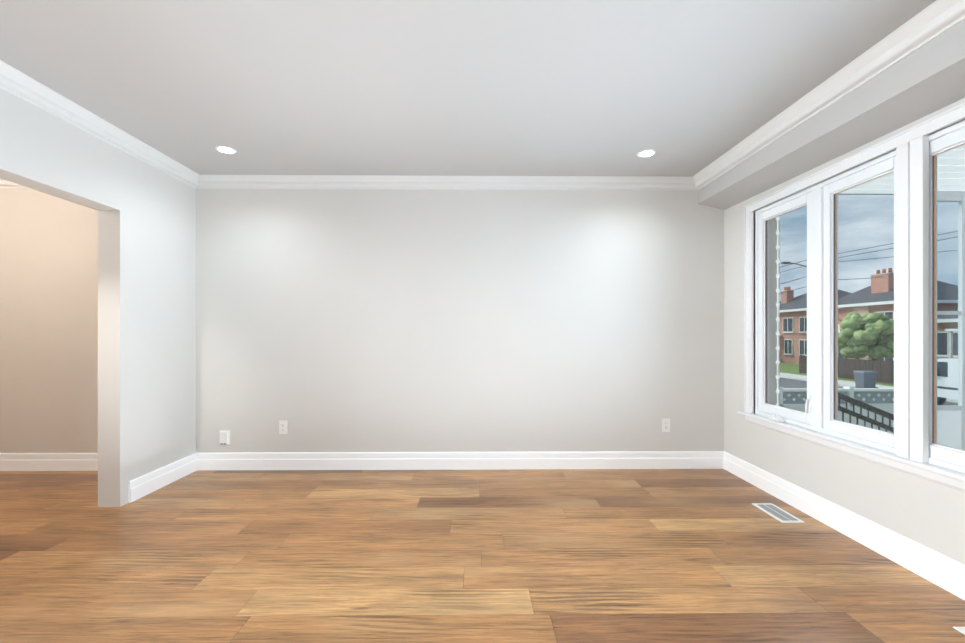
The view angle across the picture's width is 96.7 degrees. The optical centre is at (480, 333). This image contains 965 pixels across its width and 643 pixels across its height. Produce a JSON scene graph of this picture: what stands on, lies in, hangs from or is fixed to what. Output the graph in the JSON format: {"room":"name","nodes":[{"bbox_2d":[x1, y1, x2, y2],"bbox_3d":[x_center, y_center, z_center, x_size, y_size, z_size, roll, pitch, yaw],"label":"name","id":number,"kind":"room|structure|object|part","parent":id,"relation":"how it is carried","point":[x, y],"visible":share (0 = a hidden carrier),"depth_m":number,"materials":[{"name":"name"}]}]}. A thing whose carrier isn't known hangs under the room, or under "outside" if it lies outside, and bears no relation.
{"room":"empty living room","nodes":[
{"label":"empty living room","id":0,"kind":"room"},
{"bbox_2d":[0,88,195,506],"bbox_3d":[-2.440,-0.079,0.413,0.147,2.460,6.415,0,0,-1],"label":"wall","id":1,"kind":"structure","parent":0,"point":[146,318],"depth_m":2.93,"materials":[{"name":"paint"}]},
{"bbox_2d":[0,60,207,188],"bbox_3d":[-2.323,-1.265,0.414,0.088,0.088,6.415,0,0,-1],"label":"crown molding","id":2,"kind":"structure","parent":1,"relation":"attached to","point":[13,81],"depth_m":2.55,"materials":[{"name":"paint"}]},
{"bbox_2d":[129,453,196,502],"bbox_3d":[-2.387,1.077,3.257,0.016,0.146,0.678,0,0,-1],"label":"baseboard","id":3,"kind":"structure","parent":1,"relation":"attached to","point":[139,487],"depth_m":3.20,"materials":[{"name":"paint"}]},
{"bbox_2d":[0,188,723,452],"bbox_3d":[-2.009,-0.080,3.725,8.590,2.460,0.200,0,0,-1],"label":"wall","id":4,"kind":"structure","parent":0,"point":[341,320],"depth_m":3.64,"materials":[{"name":"paint"}]},
{"bbox_2d":[0,178,27,187],"bbox_3d":[-4.279,-1.266,3.557,3.467,0.088,0.088,0,0,-1],"label":"crown molding","id":5,"kind":"structure","parent":4,"relation":"attached to","point":[5,183],"depth_m":3.51,"materials":[{"name":"paint"}]},
{"bbox_2d":[0,453,97,470],"bbox_3d":[-4.309,1.077,3.594,3.527,0.146,0.016,0,0,-1],"label":"baseboard","id":6,"kind":"structure","parent":4,"relation":"attached to","point":[48,461],"depth_m":3.58,"materials":[{"name":"paint"}]},
{"bbox_2d":[219,430,229,444],"bbox_3d":[-2.155,0.877,3.611,0.086,0.124,0.024,0,0,-1],"label":"outlet","id":7,"kind":"object","parent":4,"relation":"attached to","point":[224,437],"visible":1,"depth_m":3.60,"materials":[{"name":"white plastic"}]},
{"bbox_2d":[279,421,286,433],"bbox_3d":[-1.665,0.792,3.624,0.070,0.114,0.009,0,0,-1],"label":"duplex electrical outlet","id":8,"kind":"object","parent":4,"relation":"attached to","point":[282,427],"visible":1,"depth_m":3.62,"materials":[{"name":"white plastic"}]},
{"bbox_2d":[200,175,695,190],"bbox_3d":[-0.269,-1.266,3.598,4.080,0.088,0.088,0,0,-1],"label":"crown molding","id":9,"kind":"structure","parent":4,"relation":"attached to","point":[358,182],"depth_m":3.59,"materials":[{"name":"paint"}]},
{"bbox_2d":[197,451,720,470],"bbox_3d":[-0.179,1.077,3.636,4.440,0.146,0.016,0,0,-1],"label":"baseboard","id":10,"kind":"structure","parent":4,"relation":"attached to","point":[600,459],"depth_m":3.63,"materials":[{"name":"paint"}]},
{"bbox_2d":[662,419,669,431],"bbox_3d":[1.586,0.781,3.657,0.070,0.114,0.009,0,0,-1],"label":"duplex electrical outlet","id":11,"kind":"object","parent":4,"relation":"attached to","point":[665,425],"visible":1,"depth_m":3.65,"materials":[{"name":"white plastic"}]},
{"bbox_2d":[0,0,935,176],"bbox_3d":[-1.976,-1.384,0.417,8.590,0.150,6.815,0,0,-1],"label":"ceiling","id":12,"kind":"structure","parent":0,"point":[686,88],"depth_m":2.17,"materials":[{"name":"paint"}]},
{"bbox_2d":[215,146,236,153],"bbox_3d":[-1.812,-1.307,3.058,0.132,0.005,0.132,0,0,-1],"label":"recessed light","id":13,"kind":"object","parent":12,"relation":"in","point":[225,149],"visible":1,"depth_m":3.06,"materials":[{"name":"white"}]},
{"bbox_2d":[637,150,655,157],"bbox_3d":[1.210,-1.307,3.116,0.132,0.005,0.132,0,0,-1],"label":"recessed light","id":14,"kind":"object","parent":12,"relation":"in","point":[646,153],"visible":1,"depth_m":3.11,"materials":[{"name":"white"}]},
{"bbox_2d":[698,19,964,209],"bbox_3d":[2.006,-1.162,0.458,0.227,0.294,6.415,0,0,-1],"label":"bulkhead","id":15,"kind":"object","parent":12,"relation":"attached to","point":[928,78],"visible":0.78,"depth_m":2.18,"materials":[{"name":"paint"}]},
{"bbox_2d":[692,0,964,190],"bbox_3d":[1.848,-1.265,0.456,0.088,0.088,6.415,0,0,-1],"label":"crown molding","id":16,"kind":"structure","parent":15,"relation":"attached to","point":[933,20],"depth_m":2.12,"materials":[{"name":"paint"}]},
{"bbox_2d":[0,469,964,642],"bbox_3d":[-1.976,1.211,0.418,8.590,0.120,6.815,0,0,-1],"label":"floor","id":17,"kind":"structure","parent":0,"point":[503,556],"depth_m":2.14,"materials":[{"name":"brown wood"}]},
{"bbox_2d":[752,503,804,522],"bbox_3d":[1.906,1.148,2.756,0.140,0.004,0.292,0,0,-1],"label":"floor vent","id":18,"kind":"object","parent":17,"relation":"in","point":[777,513],"visible":1,"depth_m":2.74,"materials":[{"name":"white metal"}]},
{"bbox_2d":[953,627,964,634],"bbox_3d":[1.923,1.149,1.536,0.140,0.004,0.292,0,0,-1],"label":"floor vent","id":19,"kind":"object","parent":17,"relation":"in","point":[961,629],"visible":1,"depth_m":1.66,"materials":[{"name":"white metal"}]},
{"bbox_2d":[724,98,964,564],"bbox_3d":[2.219,-0.079,0.460,0.200,2.460,6.415,0,0,-1],"label":"wall","id":20,"kind":"structure","parent":0,"point":[926,513],"depth_m":2.70,"materials":[{"name":"paint"}]},
{"bbox_2d":[721,451,964,599],"bbox_3d":[2.111,1.078,0.459,0.016,0.146,6.415,0,0,-1],"label":"baseboard","id":21,"kind":"structure","parent":20,"relation":"attached to","point":[944,572],"depth_m":2.34,"materials":[{"name":"paint"}]},
{"bbox_2d":[737,102,964,491],"bbox_3d":[2.210,-0.132,1.958,0.308,1.725,2.905,0,0,-1],"label":"window","id":22,"kind":"structure","parent":20,"relation":"in","point":[910,443],"depth_m":2.31,"materials":[{"name":"paint"}]},
{"bbox_3d":[2.074,0.585,3.002,0.058,0.051,0.149,0,0,-1],"label":"crank handle","id":23,"kind":"part","parent":22,"relation":"part of","materials":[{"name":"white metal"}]},
{"bbox_3d":[2.272,-0.212,3.276,0.026,1.556,0.022,0,0,-1],"label":"exterior beaded jamb trim","id":24,"kind":"part","parent":22,"relation":"part of","materials":[{"name":"white plastic"}]},
{"bbox_2d":[780,231,957,293],"bbox_3d":[28.381,-2.453,25.117,36.200,10.500,130.001,0,0,-1],"label":"wires","id":25,"kind":"object","parent":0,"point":[851,260],"depth_m":31.12,"materials":[{"name":"black metal"}]},
{"label":"outside","id":26,"kind":"structure","parent":0,"visible":0},
{"bbox_2d":[780,362,893,386],"bbox_3d":[40.581,2.947,25.241,38.000,0.300,130.000,0,0,-1],"label":"lawn","id":27,"kind":"structure","parent":26,"point":[789,367],"depth_m":31.69,"materials":[{"name":"green plant"}]},
{"bbox_2d":[780,287,851,363],"bbox_3d":[32.345,-0.941,41.158,9.050,7.470,8.160,0,0,-1],"label":"house","id":28,"kind":"structure","parent":27,"relation":"on","point":[795,312],"depth_m":40.43,"materials":[{"name":"brown brick"}]},
{"bbox_2d":[799,355,893,384],"bbox_3d":[22.626,2.136,26.905,0.125,1.320,6.790,0,0,-1],"label":"fence","id":29,"kind":"object","parent":27,"relation":"on","point":[844,371],"depth_m":25.39,"materials":[{"name":"brown wood"}]},
{"bbox_2d":[838,312,893,360],"bbox_3d":[24.595,0.695,27.256,3.731,4.214,3.548,0,0,-1],"label":"tree","id":30,"kind":"object","parent":27,"relation":"on","point":[847,334],"depth_m":26.58,"materials":[{"name":"green plant"}]},
{"bbox_2d":[838,268,957,361],"bbox_3d":[32.426,-1.040,33.159,9.050,7.670,7.160,0,0,-1],"label":"house","id":31,"kind":"structure","parent":27,"relation":"on","point":[871,299],"depth_m":32.00,"materials":[{"name":"red brick"}]},
{"bbox_2d":[937,315,957,358],"bbox_3d":[34.010,-0.238,24.774,12.050,6.070,8.960,0,0,-1],"label":"house","id":32,"kind":"structure","parent":27,"relation":"on","point":[947,341],"depth_m":27.05,"materials":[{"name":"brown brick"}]},
{"bbox_2d":[780,372,957,402],"bbox_3d":[20.682,2.937,25.041,1.800,0.320,130.000,0,0,-1],"label":"sidewalk","id":33,"kind":"structure","parent":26,"point":[799,377],"depth_m":24.90,"materials":[{"name":"concrete"}]},
{"bbox_2d":[780,377,957,404],"bbox_3d":[15.882,2.987,24.992,7.800,0.220,130.000,0,0,-1],"label":"asphalt street","id":34,"kind":"structure","parent":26,"point":[786,381],"depth_m":24.27,"materials":[{"name":"grey asphalt"}]},
{"bbox_2d":[853,371,877,387],"bbox_3d":[18.956,2.307,21.073,0.794,0.936,0.660,0,0,-1],"label":"bin","id":35,"kind":"object","parent":34,"relation":"on","point":[870,376],"depth_m":20.83,"materials":[{"name":"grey plastic"}]},
{"bbox_2d":[937,358,957,404],"bbox_3d":[18.655,1.866,15.269,2.362,1.855,5.120,0,0,-1],"label":"van","id":36,"kind":"object","parent":34,"relation":"on","point":[944,390],"depth_m":16.24,"materials":[{"name":"white paint"}]},
{"bbox_3d":[6.328,2.947,24.896,8.510,0.300,130.000,0,0,-1],"label":"lawn","id":37,"kind":"structure","parent":26,"visible":0},
{"bbox_2d":[780,386,893,432],"bbox_3d":[6.963,1.954,8.961,4.520,1.690,0.160,0,0,-1],"label":"wall","id":38,"kind":"structure","parent":37,"relation":"on","point":[872,400],"depth_m":8.92,"materials":[{"name":"white paint"}]},
{"bbox_2d":[838,392,893,433],"bbox_3d":[5.280,1.742,6.454,3.822,2.116,1.260,0,0,-1],"label":"stair railing","id":39,"kind":"object","parent":37,"relation":"on","point":[857,415],"depth_m":5.86,"materials":[{"name":"black metal"}]},
{"bbox_2d":[838,144,964,450],"bbox_3d":[4.046,0.706,1.796,3.340,4.190,3.750,0,0,-1],"label":"porch","id":40,"kind":"object","parent":37,"relation":"on","point":[949,196],"depth_m":3.51,"materials":[{"name":"wood"}]},
{"bbox_3d":[3.828,-0.247,3.526,0.240,1.675,0.003,0,0,-1],"label":"sidelight glass","id":41,"kind":"part","parent":40,"relation":"part of","materials":[{"name":"clear glass"}]},
{"bbox_3d":[3.828,0.965,3.526,0.240,0.670,0.019,0,0,-1],"label":"kick panel","id":42,"kind":"part","parent":40,"relation":"part of","materials":[{"name":"white"}]}
]}

